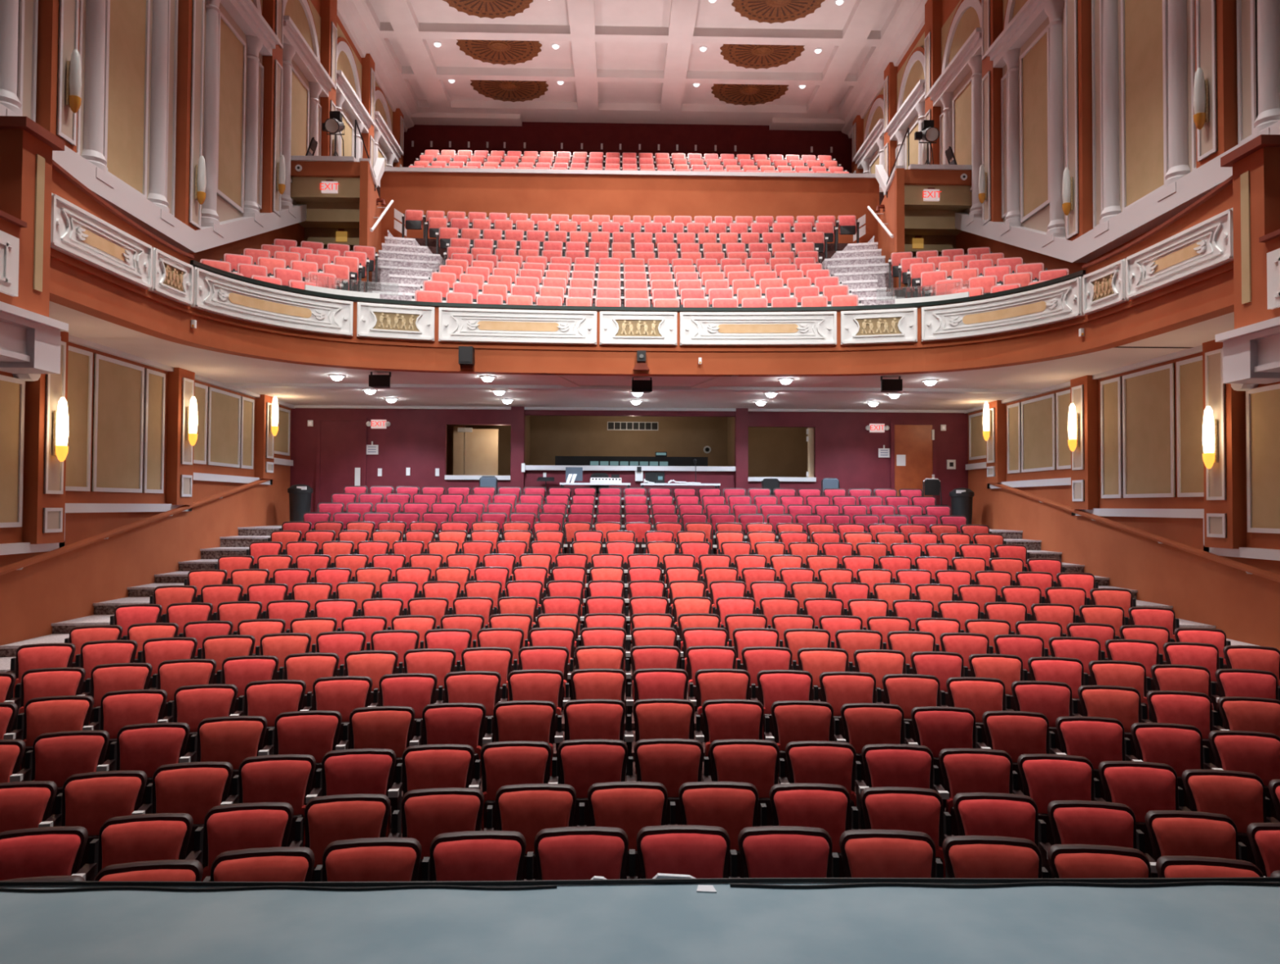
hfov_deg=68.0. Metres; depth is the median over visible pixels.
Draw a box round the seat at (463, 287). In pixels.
[448,282,478,302]
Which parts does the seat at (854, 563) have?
frame, backrest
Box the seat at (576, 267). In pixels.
[569,263,595,284]
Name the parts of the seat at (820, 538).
backrest, frame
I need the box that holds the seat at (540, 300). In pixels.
[533,296,562,306]
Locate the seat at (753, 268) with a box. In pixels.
[746,264,771,279]
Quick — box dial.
[703,445,711,453]
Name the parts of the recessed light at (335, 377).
bulb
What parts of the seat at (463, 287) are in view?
backrest, frame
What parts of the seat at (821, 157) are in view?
backrest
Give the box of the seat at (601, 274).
[594,271,620,286]
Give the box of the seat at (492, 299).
[472,293,502,304]
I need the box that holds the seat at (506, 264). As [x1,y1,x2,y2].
[494,261,519,275]
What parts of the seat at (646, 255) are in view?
backrest, frame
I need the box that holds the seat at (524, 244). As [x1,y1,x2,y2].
[516,240,539,256]
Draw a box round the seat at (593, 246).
[586,241,608,255]
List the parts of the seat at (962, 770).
leg, armrest, frame, backrest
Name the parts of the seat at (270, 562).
backrest, frame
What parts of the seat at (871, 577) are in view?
frame, backrest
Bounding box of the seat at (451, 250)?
[443,246,468,265]
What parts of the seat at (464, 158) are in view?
backrest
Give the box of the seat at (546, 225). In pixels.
[533,220,555,235]
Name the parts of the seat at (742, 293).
backrest, frame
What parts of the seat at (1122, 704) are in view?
leg, frame, backrest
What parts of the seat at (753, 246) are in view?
backrest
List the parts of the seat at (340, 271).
backrest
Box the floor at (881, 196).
[376,186,884,204]
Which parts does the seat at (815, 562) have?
backrest, frame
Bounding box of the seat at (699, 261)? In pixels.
[693,258,717,279]
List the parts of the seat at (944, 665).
leg, frame, backrest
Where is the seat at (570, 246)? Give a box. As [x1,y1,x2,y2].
[562,241,586,256]
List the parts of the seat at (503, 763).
armrest, leg, backrest, frame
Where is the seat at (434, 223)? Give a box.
[424,217,448,246]
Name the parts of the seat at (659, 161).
backrest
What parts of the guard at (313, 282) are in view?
rail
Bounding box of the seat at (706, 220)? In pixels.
[692,216,711,232]
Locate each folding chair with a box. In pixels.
[479,475,497,493]
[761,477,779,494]
[821,477,839,495]
[922,478,947,505]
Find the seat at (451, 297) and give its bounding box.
[442,292,472,303]
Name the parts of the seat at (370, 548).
backrest, frame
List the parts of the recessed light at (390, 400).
bulb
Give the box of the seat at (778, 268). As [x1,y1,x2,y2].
[772,263,796,278]
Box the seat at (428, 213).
[422,210,444,238]
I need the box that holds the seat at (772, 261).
[766,257,791,271]
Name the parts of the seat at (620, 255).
frame, backrest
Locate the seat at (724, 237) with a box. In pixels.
[716,232,737,252]
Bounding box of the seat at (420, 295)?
[411,290,442,302]
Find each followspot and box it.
[322,111,345,155]
[914,120,939,164]
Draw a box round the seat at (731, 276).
[724,271,750,287]
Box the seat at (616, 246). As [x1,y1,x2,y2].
[608,242,631,257]
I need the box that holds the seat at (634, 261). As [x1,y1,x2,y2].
[620,257,644,271]
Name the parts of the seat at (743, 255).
frame, backrest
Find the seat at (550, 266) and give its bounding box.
[544,262,569,283]
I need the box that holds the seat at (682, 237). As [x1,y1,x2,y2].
[674,232,695,252]
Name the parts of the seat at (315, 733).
armrest, leg, backrest, frame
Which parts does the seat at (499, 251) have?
backrest, frame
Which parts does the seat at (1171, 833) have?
leg, armrest, backrest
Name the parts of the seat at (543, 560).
backrest, frame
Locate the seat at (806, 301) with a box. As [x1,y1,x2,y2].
[797,296,827,306]
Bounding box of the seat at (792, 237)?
[781,231,802,253]
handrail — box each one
[0,479,271,575]
[369,200,393,231]
[866,205,893,238]
[989,483,1279,582]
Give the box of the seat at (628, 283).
[620,279,647,294]
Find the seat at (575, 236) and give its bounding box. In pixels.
[566,231,588,252]
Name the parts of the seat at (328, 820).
armrest, leg, backrest, frame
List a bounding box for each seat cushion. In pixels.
[13,678,18,697]
[17,706,24,715]
[200,866,208,881]
[301,804,306,847]
[385,800,391,837]
[404,218,422,229]
[475,746,481,778]
[480,791,488,831]
[505,680,509,701]
[548,742,553,778]
[555,706,561,715]
[563,680,567,697]
[631,680,634,703]
[688,679,693,697]
[697,706,702,715]
[704,741,711,756]
[762,706,765,739]
[777,742,781,779]
[849,791,857,807]
[937,846,945,878]
[945,797,953,835]
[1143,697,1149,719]
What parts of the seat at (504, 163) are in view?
backrest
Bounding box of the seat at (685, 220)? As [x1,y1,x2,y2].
[671,215,691,232]
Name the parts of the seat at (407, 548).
backrest, frame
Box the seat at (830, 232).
[812,222,837,250]
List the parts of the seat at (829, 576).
frame, backrest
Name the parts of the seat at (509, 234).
frame, backrest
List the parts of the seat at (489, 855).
leg, backrest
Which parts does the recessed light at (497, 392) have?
bulb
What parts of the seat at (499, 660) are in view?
leg, frame, backrest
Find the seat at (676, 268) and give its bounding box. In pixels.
[671,265,695,284]
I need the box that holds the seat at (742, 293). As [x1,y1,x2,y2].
[733,288,761,306]
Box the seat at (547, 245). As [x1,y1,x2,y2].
[539,240,563,256]
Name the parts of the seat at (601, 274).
frame, backrest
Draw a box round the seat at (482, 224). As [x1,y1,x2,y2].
[468,218,491,239]
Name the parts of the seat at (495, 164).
backrest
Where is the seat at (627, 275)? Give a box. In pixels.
[620,271,646,284]
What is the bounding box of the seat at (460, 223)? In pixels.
[446,217,469,238]
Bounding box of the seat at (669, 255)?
[655,252,678,270]
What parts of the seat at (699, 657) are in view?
leg, frame, backrest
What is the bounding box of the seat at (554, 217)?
[547,213,568,231]
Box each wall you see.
[0,0,417,645]
[289,404,968,524]
[359,157,384,281]
[380,167,879,249]
[403,121,851,173]
[446,415,814,477]
[838,0,1279,651]
[875,164,905,288]
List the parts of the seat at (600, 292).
backrest, frame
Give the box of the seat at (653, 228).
[641,222,662,242]
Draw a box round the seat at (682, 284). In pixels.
[674,280,702,306]
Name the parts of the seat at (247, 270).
backrest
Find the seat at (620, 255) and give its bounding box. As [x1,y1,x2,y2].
[608,251,631,271]
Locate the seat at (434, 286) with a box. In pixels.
[419,280,448,300]
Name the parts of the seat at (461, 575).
backrest, frame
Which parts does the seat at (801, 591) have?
backrest, frame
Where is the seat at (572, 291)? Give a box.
[564,287,592,306]
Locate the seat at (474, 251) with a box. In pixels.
[468,247,492,260]
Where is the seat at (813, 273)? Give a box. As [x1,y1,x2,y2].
[804,269,832,284]
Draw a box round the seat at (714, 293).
[705,288,733,306]
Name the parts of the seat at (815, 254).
backrest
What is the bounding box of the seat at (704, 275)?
[698,271,724,287]
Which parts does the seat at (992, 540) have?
frame, backrest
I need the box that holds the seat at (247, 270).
[232,262,267,278]
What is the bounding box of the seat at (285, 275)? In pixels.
[268,267,302,286]
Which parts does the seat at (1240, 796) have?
leg, armrest, frame, backrest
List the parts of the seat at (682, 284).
backrest, frame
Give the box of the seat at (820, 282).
[811,276,843,293]
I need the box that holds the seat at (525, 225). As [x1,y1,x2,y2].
[512,220,534,235]
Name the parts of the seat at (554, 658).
leg, backrest, frame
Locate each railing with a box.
[354,119,375,191]
[886,127,909,197]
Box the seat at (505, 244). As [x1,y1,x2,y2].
[493,239,516,255]
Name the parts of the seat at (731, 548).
frame, backrest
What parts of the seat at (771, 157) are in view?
backrest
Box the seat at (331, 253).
[316,248,340,263]
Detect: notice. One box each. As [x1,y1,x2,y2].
[366,441,378,454]
[878,444,889,457]
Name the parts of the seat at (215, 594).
leg, backrest, frame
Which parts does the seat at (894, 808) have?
leg, frame, backrest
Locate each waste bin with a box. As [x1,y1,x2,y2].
[287,484,312,521]
[949,488,974,524]
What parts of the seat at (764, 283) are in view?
backrest, frame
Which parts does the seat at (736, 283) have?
backrest, frame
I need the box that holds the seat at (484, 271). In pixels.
[463,266,489,282]
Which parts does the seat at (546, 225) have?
backrest, frame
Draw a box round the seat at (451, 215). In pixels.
[444,211,466,227]
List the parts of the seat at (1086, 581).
frame, backrest, leg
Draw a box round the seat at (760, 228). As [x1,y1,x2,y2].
[748,222,768,237]
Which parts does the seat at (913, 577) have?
frame, backrest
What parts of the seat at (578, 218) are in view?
backrest, frame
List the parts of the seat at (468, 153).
backrest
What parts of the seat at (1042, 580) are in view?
leg, frame, backrest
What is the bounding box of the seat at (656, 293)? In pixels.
[648,288,676,306]
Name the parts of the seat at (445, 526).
backrest, frame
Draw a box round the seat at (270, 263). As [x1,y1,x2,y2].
[253,257,285,276]
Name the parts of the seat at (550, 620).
frame, backrest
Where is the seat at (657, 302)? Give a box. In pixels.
[651,298,679,306]
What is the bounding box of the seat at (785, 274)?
[777,270,803,285]
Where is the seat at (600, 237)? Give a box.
[588,231,609,252]
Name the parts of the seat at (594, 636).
leg, backrest, frame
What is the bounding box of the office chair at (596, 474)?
[589,472,608,524]
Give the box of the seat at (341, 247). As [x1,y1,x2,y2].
[325,243,349,256]
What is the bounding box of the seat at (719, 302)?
[709,297,737,306]
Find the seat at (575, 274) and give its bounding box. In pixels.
[568,271,594,293]
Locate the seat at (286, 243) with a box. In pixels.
[271,238,297,251]
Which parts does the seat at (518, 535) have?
backrest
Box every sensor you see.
[191,320,196,328]
[698,357,702,364]
[1078,328,1084,336]
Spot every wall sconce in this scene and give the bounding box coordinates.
[53,397,68,462]
[66,48,81,113]
[186,396,197,445]
[195,155,206,204]
[270,395,278,435]
[276,155,285,194]
[332,133,339,155]
[920,141,927,164]
[977,164,986,203]
[982,401,991,440]
[1062,167,1072,215]
[1067,403,1078,451]
[1193,67,1208,129]
[1202,405,1217,468]
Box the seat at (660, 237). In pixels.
[653,232,674,252]
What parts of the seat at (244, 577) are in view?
leg, backrest, frame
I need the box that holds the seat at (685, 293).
[676,288,705,306]
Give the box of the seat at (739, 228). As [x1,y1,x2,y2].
[726,222,747,243]
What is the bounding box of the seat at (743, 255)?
[724,251,747,264]
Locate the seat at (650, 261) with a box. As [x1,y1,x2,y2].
[644,258,668,276]
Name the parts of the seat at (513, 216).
backrest, frame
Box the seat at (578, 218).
[568,214,589,231]
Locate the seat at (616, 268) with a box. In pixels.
[595,264,620,278]
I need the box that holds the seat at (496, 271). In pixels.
[490,267,515,284]
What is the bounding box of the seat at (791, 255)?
[772,251,795,263]
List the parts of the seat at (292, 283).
frame, backrest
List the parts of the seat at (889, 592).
leg, backrest, frame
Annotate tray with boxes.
[536,476,554,481]
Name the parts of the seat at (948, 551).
frame, backrest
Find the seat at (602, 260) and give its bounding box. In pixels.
[595,257,620,271]
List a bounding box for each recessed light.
[328,373,345,380]
[363,388,377,394]
[384,397,397,403]
[480,375,495,382]
[492,390,506,395]
[501,398,513,404]
[629,400,642,404]
[631,391,643,396]
[754,400,767,405]
[764,391,777,397]
[777,377,793,384]
[866,401,879,406]
[887,393,901,398]
[922,379,938,385]
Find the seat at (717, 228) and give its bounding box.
[705,222,726,238]
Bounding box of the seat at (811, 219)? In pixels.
[794,215,814,230]
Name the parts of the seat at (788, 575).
backrest, frame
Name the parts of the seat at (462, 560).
backrest, frame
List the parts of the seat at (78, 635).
leg, backrest, frame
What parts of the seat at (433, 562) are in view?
backrest, frame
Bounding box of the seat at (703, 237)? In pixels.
[695,232,716,252]
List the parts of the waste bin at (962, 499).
label plate, lid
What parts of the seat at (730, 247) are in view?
backrest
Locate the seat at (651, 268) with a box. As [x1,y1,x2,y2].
[645,265,670,284]
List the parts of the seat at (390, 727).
armrest, leg, backrest, frame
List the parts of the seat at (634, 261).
backrest, frame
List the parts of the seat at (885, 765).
leg, armrest, frame, backrest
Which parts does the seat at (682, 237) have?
backrest, frame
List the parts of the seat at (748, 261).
frame, backrest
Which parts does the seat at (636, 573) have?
leg, backrest, frame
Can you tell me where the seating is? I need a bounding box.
[302,485,967,545]
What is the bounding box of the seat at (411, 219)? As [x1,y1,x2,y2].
[401,209,423,237]
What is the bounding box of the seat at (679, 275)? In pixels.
[672,271,698,297]
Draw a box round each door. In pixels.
[315,417,367,512]
[453,426,498,475]
[889,421,937,504]
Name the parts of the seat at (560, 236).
backrest, frame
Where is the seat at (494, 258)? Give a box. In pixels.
[474,253,497,267]
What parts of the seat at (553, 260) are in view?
frame, backrest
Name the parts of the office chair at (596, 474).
backrest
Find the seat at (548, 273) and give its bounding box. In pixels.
[542,270,568,295]
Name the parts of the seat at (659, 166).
backrest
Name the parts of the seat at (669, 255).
backrest, frame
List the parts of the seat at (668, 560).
backrest, frame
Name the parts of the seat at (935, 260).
backrest, frame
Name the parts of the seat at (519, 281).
backrest, frame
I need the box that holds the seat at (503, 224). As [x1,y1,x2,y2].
[490,219,512,235]
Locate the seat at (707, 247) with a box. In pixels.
[700,243,722,258]
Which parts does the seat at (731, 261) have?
backrest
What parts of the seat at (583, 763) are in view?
armrest, leg, backrest, frame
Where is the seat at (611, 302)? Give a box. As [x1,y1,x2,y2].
[592,297,621,306]
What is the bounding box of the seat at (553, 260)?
[546,256,571,275]
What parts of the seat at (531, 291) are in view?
backrest, frame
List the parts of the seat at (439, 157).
backrest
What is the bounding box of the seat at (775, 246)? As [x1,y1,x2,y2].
[768,242,791,257]
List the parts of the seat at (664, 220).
frame, backrest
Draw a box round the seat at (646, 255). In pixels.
[632,251,655,271]
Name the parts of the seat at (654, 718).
leg, armrest, frame, backrest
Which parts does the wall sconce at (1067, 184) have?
lamp shade, plate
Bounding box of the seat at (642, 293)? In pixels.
[620,288,648,306]
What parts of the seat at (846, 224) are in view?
leg, frame, backrest, leg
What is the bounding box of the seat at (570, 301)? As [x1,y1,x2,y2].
[562,297,591,306]
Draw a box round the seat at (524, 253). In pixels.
[515,248,538,262]
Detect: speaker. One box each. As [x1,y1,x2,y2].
[295,164,302,171]
[368,372,391,388]
[458,346,474,368]
[631,377,652,393]
[880,376,902,392]
[960,173,967,180]
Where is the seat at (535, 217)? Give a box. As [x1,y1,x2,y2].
[527,213,548,230]
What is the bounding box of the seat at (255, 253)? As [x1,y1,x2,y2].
[240,248,270,265]
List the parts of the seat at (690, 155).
backrest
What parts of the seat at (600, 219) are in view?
frame, backrest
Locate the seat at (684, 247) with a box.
[677,243,699,257]
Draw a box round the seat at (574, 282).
[566,278,593,302]
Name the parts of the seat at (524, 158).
backrest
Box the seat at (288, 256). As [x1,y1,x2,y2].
[271,250,300,268]
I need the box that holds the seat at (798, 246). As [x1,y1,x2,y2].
[791,242,818,257]
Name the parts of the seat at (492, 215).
backrest, frame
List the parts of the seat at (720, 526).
frame, backrest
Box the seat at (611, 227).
[599,222,620,242]
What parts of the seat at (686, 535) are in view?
frame, backrest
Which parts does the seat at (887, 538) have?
frame, backrest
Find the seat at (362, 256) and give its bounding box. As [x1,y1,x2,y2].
[342,250,369,281]
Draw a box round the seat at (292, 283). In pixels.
[284,280,304,289]
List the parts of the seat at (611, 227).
backrest, frame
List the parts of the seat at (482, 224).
backrest, frame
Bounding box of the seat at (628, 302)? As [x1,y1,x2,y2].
[622,297,650,306]
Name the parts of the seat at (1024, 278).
backrest, frame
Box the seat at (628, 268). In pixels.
[620,264,645,276]
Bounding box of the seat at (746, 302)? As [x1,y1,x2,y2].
[738,297,768,306]
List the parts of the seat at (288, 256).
backrest, frame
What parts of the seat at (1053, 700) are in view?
leg, frame, backrest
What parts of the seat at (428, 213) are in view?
leg, backrest, frame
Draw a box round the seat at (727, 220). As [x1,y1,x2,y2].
[712,216,732,232]
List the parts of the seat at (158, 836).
armrest, leg, backrest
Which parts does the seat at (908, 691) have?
leg, frame, backrest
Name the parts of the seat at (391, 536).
backrest, frame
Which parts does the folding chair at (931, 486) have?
leg, backrest, leg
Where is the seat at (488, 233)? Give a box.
[480,228,502,249]
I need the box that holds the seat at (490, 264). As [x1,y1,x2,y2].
[469,260,493,275]
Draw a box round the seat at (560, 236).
[545,231,567,252]
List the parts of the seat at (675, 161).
backrest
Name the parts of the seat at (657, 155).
backrest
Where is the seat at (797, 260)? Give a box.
[791,257,817,270]
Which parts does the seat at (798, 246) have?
frame, backrest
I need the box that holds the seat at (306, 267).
[286,260,318,280]
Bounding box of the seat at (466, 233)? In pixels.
[457,227,480,247]
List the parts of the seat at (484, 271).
backrest, frame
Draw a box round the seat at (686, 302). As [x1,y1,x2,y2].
[680,298,708,306]
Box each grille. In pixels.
[369,375,388,385]
[459,347,471,361]
[632,381,651,390]
[883,380,901,389]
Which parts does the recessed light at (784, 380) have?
bulb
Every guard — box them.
[304,272,398,298]
[876,280,969,303]
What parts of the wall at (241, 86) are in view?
wall panel, panel frame, wall panel, panel frame, pilaster panel, panel frame, pilaster panel, panel frame, pilaster panel, panel frame, wall panel, panel frame, panel frame, wall panel, panel frame, wall panel, panel frame, wall panel, panel frame, wall panel, panel frame, crown moulding, pilaster panel, pilaster panel, panel frame, panel frame, pilaster panel, panel frame, wall panel, panel frame, wall panel, panel frame, wall panel, panel frame, wall panel, panel frame, arch moulding, wall panel, panel frame, pilaster panel, panel frame, pilaster panel, panel frame, pilaster panel, panel frame, pilaster panel, panel frame, wall panel, panel frame, wall panel, panel frame, arch moulding, wall panel, panel frame, pilaster panel, pilaster panel, panel frame, panel frame, wall panel, panel frame, arch moulding, panel frame, pilaster panel, pilaster panel, panel frame, panel frame, cornice, wall panel, panel frame, arch moulding, pilaster panel, panel frame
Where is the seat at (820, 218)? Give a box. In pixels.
[814,215,835,227]
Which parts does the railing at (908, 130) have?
post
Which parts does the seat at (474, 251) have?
backrest, frame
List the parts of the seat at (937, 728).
leg, armrest, frame, backrest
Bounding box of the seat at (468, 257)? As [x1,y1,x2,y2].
[448,253,473,266]
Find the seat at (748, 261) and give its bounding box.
[742,257,765,271]
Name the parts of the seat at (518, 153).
backrest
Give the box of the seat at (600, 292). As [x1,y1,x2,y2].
[592,288,621,306]
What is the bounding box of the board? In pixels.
[644,471,664,483]
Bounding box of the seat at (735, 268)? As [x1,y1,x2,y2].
[721,264,746,279]
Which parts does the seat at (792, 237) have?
backrest, frame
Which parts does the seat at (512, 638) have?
leg, backrest, frame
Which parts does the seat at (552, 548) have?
backrest, frame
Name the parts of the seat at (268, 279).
backrest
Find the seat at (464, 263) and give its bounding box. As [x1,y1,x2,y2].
[443,258,468,273]
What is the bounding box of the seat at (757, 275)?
[751,271,777,286]
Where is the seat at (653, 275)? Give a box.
[646,271,672,293]
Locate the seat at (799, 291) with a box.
[790,286,819,305]
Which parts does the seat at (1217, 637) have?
frame, backrest, leg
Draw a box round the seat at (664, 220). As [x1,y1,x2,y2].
[651,215,671,243]
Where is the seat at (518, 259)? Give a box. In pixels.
[497,255,522,269]
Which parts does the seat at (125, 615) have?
leg, backrest, frame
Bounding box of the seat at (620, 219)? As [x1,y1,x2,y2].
[609,215,630,231]
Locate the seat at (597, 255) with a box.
[586,251,608,269]
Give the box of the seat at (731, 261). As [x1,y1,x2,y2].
[718,257,742,271]
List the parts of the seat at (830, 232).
frame, backrest, leg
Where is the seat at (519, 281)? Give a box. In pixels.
[511,276,539,304]
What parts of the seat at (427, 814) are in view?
armrest, leg, backrest, frame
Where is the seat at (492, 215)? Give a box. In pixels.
[485,212,506,228]
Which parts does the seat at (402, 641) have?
leg, backrest, frame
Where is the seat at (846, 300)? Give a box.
[827,294,862,306]
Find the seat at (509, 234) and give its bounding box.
[501,229,524,249]
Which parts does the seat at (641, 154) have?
backrest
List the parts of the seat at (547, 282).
backrest, frame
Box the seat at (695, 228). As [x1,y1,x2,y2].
[684,222,705,238]
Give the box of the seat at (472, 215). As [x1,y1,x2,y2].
[464,212,486,228]
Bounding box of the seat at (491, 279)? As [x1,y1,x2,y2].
[484,275,511,295]
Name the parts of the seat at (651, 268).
backrest, frame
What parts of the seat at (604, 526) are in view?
backrest, frame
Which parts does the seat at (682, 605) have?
backrest, frame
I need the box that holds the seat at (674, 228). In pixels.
[662,222,684,243]
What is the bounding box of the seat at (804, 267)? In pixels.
[797,262,824,277]
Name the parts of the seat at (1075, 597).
leg, frame, backrest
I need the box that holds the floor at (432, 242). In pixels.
[406,237,848,306]
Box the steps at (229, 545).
[0,524,1261,866]
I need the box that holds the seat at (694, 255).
[678,252,701,271]
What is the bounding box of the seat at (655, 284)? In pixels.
[647,280,674,304]
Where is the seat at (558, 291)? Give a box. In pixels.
[536,286,564,305]
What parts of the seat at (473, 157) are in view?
backrest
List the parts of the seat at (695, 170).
backrest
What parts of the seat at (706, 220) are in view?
backrest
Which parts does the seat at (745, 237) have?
backrest, frame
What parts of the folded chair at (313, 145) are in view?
backrest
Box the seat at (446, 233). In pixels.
[435,226,458,253]
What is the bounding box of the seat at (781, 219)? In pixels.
[773,215,794,231]
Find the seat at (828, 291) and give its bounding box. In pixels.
[818,284,852,304]
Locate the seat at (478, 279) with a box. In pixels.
[456,273,484,292]
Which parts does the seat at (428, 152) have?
backrest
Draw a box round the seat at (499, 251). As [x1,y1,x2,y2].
[492,248,515,261]
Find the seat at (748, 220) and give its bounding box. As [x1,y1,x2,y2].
[733,216,752,232]
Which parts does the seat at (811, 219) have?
backrest, frame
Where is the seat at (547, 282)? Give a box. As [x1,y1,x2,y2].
[539,277,566,302]
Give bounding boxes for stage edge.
[0,876,1279,886]
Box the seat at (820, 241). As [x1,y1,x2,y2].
[802,231,827,258]
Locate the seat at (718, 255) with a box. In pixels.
[702,252,724,265]
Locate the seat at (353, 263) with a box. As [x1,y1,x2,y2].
[330,255,362,280]
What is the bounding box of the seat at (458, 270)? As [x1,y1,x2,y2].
[436,265,462,281]
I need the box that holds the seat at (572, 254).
[562,250,585,268]
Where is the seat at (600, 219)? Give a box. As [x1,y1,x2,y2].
[589,214,609,231]
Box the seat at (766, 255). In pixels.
[748,251,771,264]
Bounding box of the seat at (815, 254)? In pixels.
[795,250,822,263]
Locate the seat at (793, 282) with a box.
[783,277,811,297]
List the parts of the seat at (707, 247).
backrest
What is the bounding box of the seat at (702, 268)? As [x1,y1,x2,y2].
[696,265,720,288]
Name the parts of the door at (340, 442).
push plate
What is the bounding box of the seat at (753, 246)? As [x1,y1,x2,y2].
[746,242,768,257]
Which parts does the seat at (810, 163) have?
backrest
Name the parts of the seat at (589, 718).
leg, armrest, backrest, frame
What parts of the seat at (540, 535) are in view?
backrest, frame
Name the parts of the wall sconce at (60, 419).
plate, lamp shade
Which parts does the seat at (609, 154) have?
backrest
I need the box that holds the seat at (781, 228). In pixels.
[769,222,791,237]
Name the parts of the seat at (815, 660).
leg, frame, backrest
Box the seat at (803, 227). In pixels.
[791,222,812,242]
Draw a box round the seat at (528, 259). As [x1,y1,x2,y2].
[522,256,546,276]
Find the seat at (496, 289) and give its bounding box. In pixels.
[478,284,507,303]
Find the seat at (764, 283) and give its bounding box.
[755,278,783,297]
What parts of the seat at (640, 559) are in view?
leg, backrest, frame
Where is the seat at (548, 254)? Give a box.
[539,249,562,270]
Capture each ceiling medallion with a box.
[442,0,533,18]
[456,39,542,65]
[470,80,548,102]
[711,84,788,105]
[720,44,804,69]
[731,0,825,23]
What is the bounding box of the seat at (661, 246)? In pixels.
[654,242,676,258]
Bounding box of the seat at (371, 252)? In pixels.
[351,244,377,282]
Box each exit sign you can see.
[320,179,339,193]
[365,419,391,428]
[865,423,889,432]
[922,187,941,201]
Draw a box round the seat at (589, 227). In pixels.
[577,221,598,241]
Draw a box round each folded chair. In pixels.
[305,137,317,155]
[945,146,957,164]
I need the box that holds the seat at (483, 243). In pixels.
[470,238,493,254]
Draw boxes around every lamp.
[324,111,344,133]
[335,228,346,241]
[376,198,385,205]
[432,41,442,47]
[447,79,456,83]
[551,43,559,48]
[555,81,564,84]
[692,83,700,87]
[698,45,707,51]
[798,84,806,88]
[813,47,822,53]
[834,0,844,4]
[875,204,884,211]
[912,235,923,248]
[920,120,939,142]
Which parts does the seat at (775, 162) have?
backrest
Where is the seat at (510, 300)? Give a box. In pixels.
[502,294,533,305]
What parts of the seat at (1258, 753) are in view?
leg, armrest, frame, backrest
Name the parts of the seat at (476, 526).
backrest, frame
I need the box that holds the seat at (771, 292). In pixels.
[761,287,790,306]
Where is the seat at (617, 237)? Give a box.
[609,231,631,257]
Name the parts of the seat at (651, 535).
frame, backrest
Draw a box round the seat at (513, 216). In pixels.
[506,213,528,229]
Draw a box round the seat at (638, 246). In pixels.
[631,242,653,257]
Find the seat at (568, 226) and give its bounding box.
[555,221,577,241]
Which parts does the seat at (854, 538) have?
frame, backrest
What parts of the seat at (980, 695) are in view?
leg, frame, backrest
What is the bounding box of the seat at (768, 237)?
[760,232,781,251]
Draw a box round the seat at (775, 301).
[767,297,797,306]
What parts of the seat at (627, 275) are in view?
frame, backrest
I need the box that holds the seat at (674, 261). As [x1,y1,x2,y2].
[669,258,693,276]
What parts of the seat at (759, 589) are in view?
frame, backrest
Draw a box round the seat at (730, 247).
[723,243,745,257]
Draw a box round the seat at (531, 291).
[507,284,536,304]
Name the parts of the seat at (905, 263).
leg, frame, backrest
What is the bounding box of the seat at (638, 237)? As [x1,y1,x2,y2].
[631,231,653,252]
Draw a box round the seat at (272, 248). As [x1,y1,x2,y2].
[261,244,285,257]
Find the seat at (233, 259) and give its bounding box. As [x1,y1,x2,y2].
[220,253,253,271]
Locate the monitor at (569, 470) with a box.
[565,466,582,482]
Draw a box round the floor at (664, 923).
[0,881,1279,963]
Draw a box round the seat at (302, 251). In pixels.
[288,246,312,261]
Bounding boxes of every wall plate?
[377,468,382,475]
[405,467,410,475]
[435,468,439,475]
[521,463,524,471]
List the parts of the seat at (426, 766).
armrest, leg, backrest, frame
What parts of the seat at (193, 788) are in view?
armrest, leg, backrest, frame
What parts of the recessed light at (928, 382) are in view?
bulb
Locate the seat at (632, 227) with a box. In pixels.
[620,222,641,242]
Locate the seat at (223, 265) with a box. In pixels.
[200,258,231,271]
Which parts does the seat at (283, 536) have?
backrest, frame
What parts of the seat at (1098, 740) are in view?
leg, armrest, frame, backrest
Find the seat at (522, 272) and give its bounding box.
[515,268,542,294]
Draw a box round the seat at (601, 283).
[593,279,620,296]
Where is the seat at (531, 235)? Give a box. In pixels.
[523,230,545,251]
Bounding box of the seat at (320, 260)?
[301,253,329,272]
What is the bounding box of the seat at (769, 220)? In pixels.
[753,216,773,232]
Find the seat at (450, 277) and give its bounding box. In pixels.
[427,271,456,291]
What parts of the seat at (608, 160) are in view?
backrest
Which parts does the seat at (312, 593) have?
leg, backrest, frame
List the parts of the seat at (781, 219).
backrest, frame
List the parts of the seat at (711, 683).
armrest, leg, frame, backrest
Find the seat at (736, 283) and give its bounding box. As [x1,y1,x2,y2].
[728,279,755,298]
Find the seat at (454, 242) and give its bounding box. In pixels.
[446,237,470,253]
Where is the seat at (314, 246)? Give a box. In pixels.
[298,240,324,253]
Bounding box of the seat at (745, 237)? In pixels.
[737,232,759,251]
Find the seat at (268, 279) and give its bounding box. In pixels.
[250,275,282,285]
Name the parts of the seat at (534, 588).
backrest, frame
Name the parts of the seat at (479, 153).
backrest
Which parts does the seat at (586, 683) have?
leg, armrest, backrest, frame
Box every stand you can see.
[536,476,554,488]
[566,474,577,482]
[693,458,696,482]
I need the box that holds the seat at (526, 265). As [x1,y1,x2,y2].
[519,262,545,284]
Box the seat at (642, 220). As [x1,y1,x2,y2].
[630,215,650,243]
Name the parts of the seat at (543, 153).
backrest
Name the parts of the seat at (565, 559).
backrest, frame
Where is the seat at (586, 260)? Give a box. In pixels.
[571,257,595,275]
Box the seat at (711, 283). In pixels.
[702,279,728,297]

